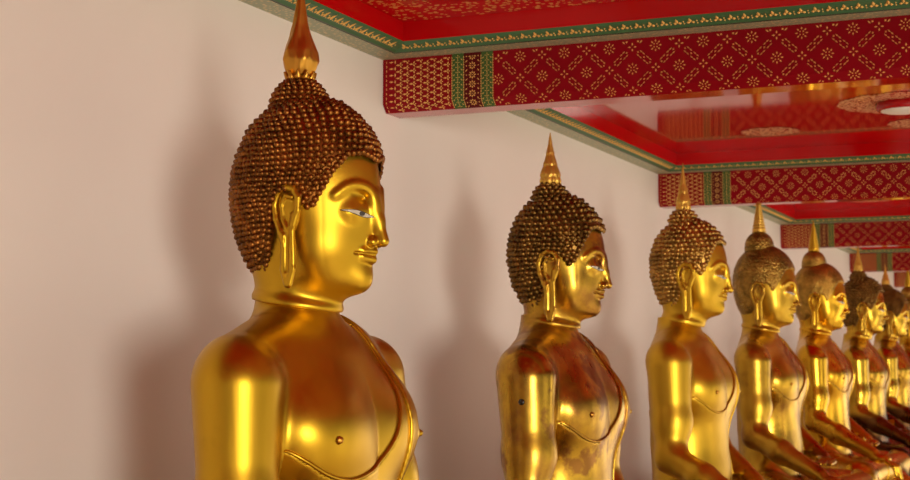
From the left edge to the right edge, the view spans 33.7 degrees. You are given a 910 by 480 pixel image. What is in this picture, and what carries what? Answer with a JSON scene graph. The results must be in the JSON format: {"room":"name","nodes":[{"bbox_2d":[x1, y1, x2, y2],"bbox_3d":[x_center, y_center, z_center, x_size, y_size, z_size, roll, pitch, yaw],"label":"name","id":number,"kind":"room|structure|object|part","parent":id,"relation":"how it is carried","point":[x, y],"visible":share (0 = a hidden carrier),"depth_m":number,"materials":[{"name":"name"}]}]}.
{"room":"house of worship","nodes":[
{"label":"house of worship","id":0,"kind":"room"},
{"bbox_2d":[0,0,903,479],"bbox_3d":[2.720,1.098,11.075,0.200,2.829,29.400,-2,-5,23],"label":"wall","id":1,"kind":"structure","parent":0,"point":[123,123],"depth_m":3.21,"materials":[{"name":"paint"}]},
{"bbox_2d":[239,0,909,59],"bbox_3d":[0.658,-0.668,2.292,3.000,0.071,2.666,-2,-5,23],"label":"trim","id":2,"kind":"structure","parent":1,"relation":"attached to","point":[355,24],"depth_m":3.74,"materials":[{"name":"green paint"}]},
{"bbox_2d":[507,92,909,173],"bbox_3d":[1.756,-0.468,4.852,3.000,0.071,2.666,-2,-5,23],"label":"trim","id":3,"kind":"structure","parent":1,"relation":"attached to","point":[577,123],"depth_m":6.17,"materials":[{"name":"green"}]},
{"bbox_2d":[736,200,909,224],"bbox_3d":[2.854,-0.269,7.413,3.000,0.071,2.666,-2,-5,23],"label":"trim","id":4,"kind":"structure","parent":1,"relation":"attached to","point":[780,214],"depth_m":8.92,"materials":[{"name":"green"}]},
{"bbox_2d":[837,246,909,253],"bbox_3d":[3.952,-0.070,9.973,3.000,0.071,2.666,-2,-5,23],"label":"trim","id":5,"kind":"structure","parent":1,"relation":"attached to","point":[894,248],"depth_m":11.56,"materials":[{"name":"green paint"}]},
{"bbox_2d":[358,0,909,210],"bbox_3d":[4.191,-0.112,10.538,3.000,0.100,29.400,-2,-5,23],"label":"ceiling","id":6,"kind":"structure","parent":0,"point":[705,124],"depth_m":5.60,"materials":[{"name":"red paint"}]},
{"bbox_2d":[383,15,909,117],"bbox_3d":[1.207,-0.510,3.567,2.999,0.245,0.128,-2,-5,23],"label":"ceiling beam","id":7,"kind":"structure","parent":6,"relation":"attached to","point":[869,51],"depth_m":3.80,"materials":[{"name":"red paint"}]},
{"bbox_2d":[658,162,909,208],"bbox_3d":[2.305,-0.311,6.127,2.999,0.245,0.128,-2,-5,23],"label":"ceiling beam","id":8,"kind":"structure","parent":6,"relation":"attached to","point":[878,181],"depth_m":6.43,"materials":[{"name":"red paint"}]},
{"bbox_2d":[780,220,909,249],"bbox_3d":[3.403,-0.112,8.688,2.999,0.245,0.128,-2,-5,23],"label":"ceiling beam","id":9,"kind":"structure","parent":6,"relation":"attached to","point":[881,233],"depth_m":9.05,"materials":[{"name":"red paint"}]},
{"bbox_2d":[849,252,909,272],"bbox_3d":[4.501,0.088,11.248,2.999,0.245,0.128,-2,-5,23],"label":"ceiling beam","id":10,"kind":"structure","parent":6,"relation":"attached to","point":[894,261],"depth_m":11.68,"materials":[{"name":"red paint"}]},
{"bbox_2d":[876,98,909,114],"bbox_3d":[1.556,-0.459,5.199,0.188,0.034,0.188,-2,-5,23],"label":"recessed light","id":11,"kind":"object","parent":6,"relation":"in","point":[893,106],"visible":1,"depth_m":5.15,"materials":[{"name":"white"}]},
{"bbox_2d":[880,107,909,114],"bbox_3d":[1.556,-0.446,5.198,0.160,0.008,0.160,-2,-5,23],"label":"diffuser","id":12,"kind":"object","parent":11,"relation":"attached to","point":[885,110],"depth_m":5.18,"materials":[{"name":"white glass"}]},
{"bbox_2d":[894,272,905,287],"bbox_3d":[5.599,0.287,13.808,2.999,0.245,0.128,-2,-5,23],"label":"ceiling beam","id":13,"kind":"structure","parent":6,"relation":"attached to","point":[899,277],"depth_m":14.31,"materials":[{"name":"red paint"}]},
{"bbox_3d":[4.214,2.519,10.323,3.450,0.120,29.400,-2,-5,23],"label":"floor","id":14,"kind":"structure","parent":0,"visible":0},
{"bbox_3d":[3.327,2.067,10.739,1.120,0.845,29.400,-2,-5,23],"label":"trim","id":15,"kind":"structure","parent":14,"relation":"on","visible":0},
{"bbox_3d":[2.584,1.469,9.042,0.880,0.085,1.240,-2,-5,23],"label":"pedestal","id":16,"kind":"object","parent":15,"relation":"on","visible":0},
{"bbox_2d":[841,247,909,474],"bbox_3d":[2.578,0.721,9.071,0.675,1.411,1.088,-1,-5,9],"label":"statue","id":17,"kind":"object","parent":16,"relation":"on","point":[867,316],"visible":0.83,"depth_m":9.00,"materials":[{"name":"gold metal"}]},
{"bbox_3d":[2.551,0.877,9.245,0.292,0.527,0.060,-2,-5,23],"label":"shoulder sash","id":18,"kind":"part","parent":17,"relation":"part of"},
{"bbox_3d":[-0.160,0.981,2.643,0.880,0.064,1.240,-2,-5,23],"label":"pedestal","id":19,"kind":"object","parent":15,"relation":"on","visible":0},
{"bbox_2d":[190,0,422,479],"bbox_3d":[-0.166,0.232,2.672,0.675,1.434,1.088,-1,-5,9],"label":"statue","id":20,"kind":"object","parent":19,"relation":"on","point":[298,390],"visible":1,"depth_m":2.66,"materials":[{"name":"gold metal"}]},
{"bbox_3d":[-0.193,0.400,2.844,0.292,0.527,0.060,-2,-5,23],"label":"shoulder sash","id":21,"kind":"part","parent":20,"relation":"part of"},
{"bbox_3d":[0.389,1.084,3.923,0.880,0.058,1.240,-2,-5,23],"label":"pedestal","id":22,"kind":"object","parent":15,"relation":"on","visible":0},
{"bbox_2d":[496,133,631,479],"bbox_3d":[0.379,0.377,3.950,0.675,1.356,1.088,-1,-5,9],"label":"statue","id":23,"kind":"object","parent":22,"relation":"on","point":[564,411],"visible":1,"depth_m":3.94,"materials":[{"name":"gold metal"}]},
{"bbox_3d":[0.352,0.505,4.125,0.292,0.527,0.060,-2,-5,23],"label":"shoulder sash","id":24,"kind":"part","parent":23,"relation":"part of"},
{"bbox_3d":[0.938,1.170,5.203,0.880,0.085,1.240,-2,-5,23],"label":"pedestal","id":25,"kind":"object","parent":15,"relation":"on","visible":0},
{"bbox_2d":[645,163,763,479],"bbox_3d":[0.923,0.422,5.236,0.675,1.411,1.088,-1,-5,9],"label":"statue","id":26,"kind":"object","parent":25,"relation":"on","point":[694,390],"visible":1,"depth_m":5.20,"materials":[{"name":"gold metal"}]},
{"bbox_3d":[0.895,0.578,5.409,0.292,0.527,0.060,-2,-5,23],"label":"shoulder sash","id":27,"kind":"part","parent":26,"relation":"part of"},
{"bbox_3d":[1.486,1.267,6.483,0.880,0.089,1.240,-2,-5,23],"label":"pedestal","id":28,"kind":"object","parent":15,"relation":"on","visible":0},
{"bbox_2d":[732,205,872,479],"bbox_3d":[1.467,0.508,6.514,0.675,1.430,1.088,-1,-5,11],"label":"statue","id":29,"kind":"object","parent":28,"relation":"on","point":[774,383],"visible":0.98,"depth_m":6.45,"materials":[{"name":"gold metal"}]},
{"bbox_3d":[1.446,0.674,6.687,0.292,0.527,0.060,-2,-5,25],"label":"shoulder sash","id":30,"kind":"part","parent":29,"relation":"part of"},
{"bbox_3d":[2.035,1.364,7.763,0.880,0.095,1.240,-2,-5,23],"label":"pedestal","id":31,"kind":"object","parent":15,"relation":"on","visible":0},
{"bbox_2d":[795,221,909,479],"bbox_3d":[2.018,0.602,7.798,0.675,1.430,1.088,-1,-5,9],"label":"statue","id":32,"kind":"object","parent":31,"relation":"on","point":[823,309],"visible":0.88,"depth_m":7.69,"materials":[{"name":"gold metal"}]},
{"bbox_3d":[1.991,0.767,7.970,0.292,0.527,0.060,-2,-5,23],"label":"shoulder sash","id":33,"kind":"part","parent":32,"relation":"part of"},
{"bbox_3d":[3.133,1.564,10.323,0.880,0.093,1.240,-2,-5,23],"label":"pedestal","id":34,"kind":"object","parent":15,"relation":"on","visible":0},
{"bbox_2d":[873,265,909,429],"bbox_3d":[3.127,0.840,10.349,0.675,1.356,1.088,-1,-5,9],"label":"statue","id":35,"kind":"object","parent":34,"relation":"on","point":[886,343],"visible":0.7,"depth_m":10.28,"materials":[{"name":"gold metal"}]},
{"bbox_3d":[3.682,1.668,11.602,0.880,0.085,1.240,-2,-5,23],"label":"pedestal","id":36,"kind":"object","parent":15,"relation":"on","visible":0},
{"bbox_2d":[899,271,909,356],"bbox_3d":[3.676,0.910,11.631,0.675,1.430,1.088,-1,-5,9],"label":"statue","id":37,"kind":"object","parent":36,"relation":"on","point":[904,342],"visible":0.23,"depth_m":11.68,"materials":[{"name":"gold metal"}]}
]}

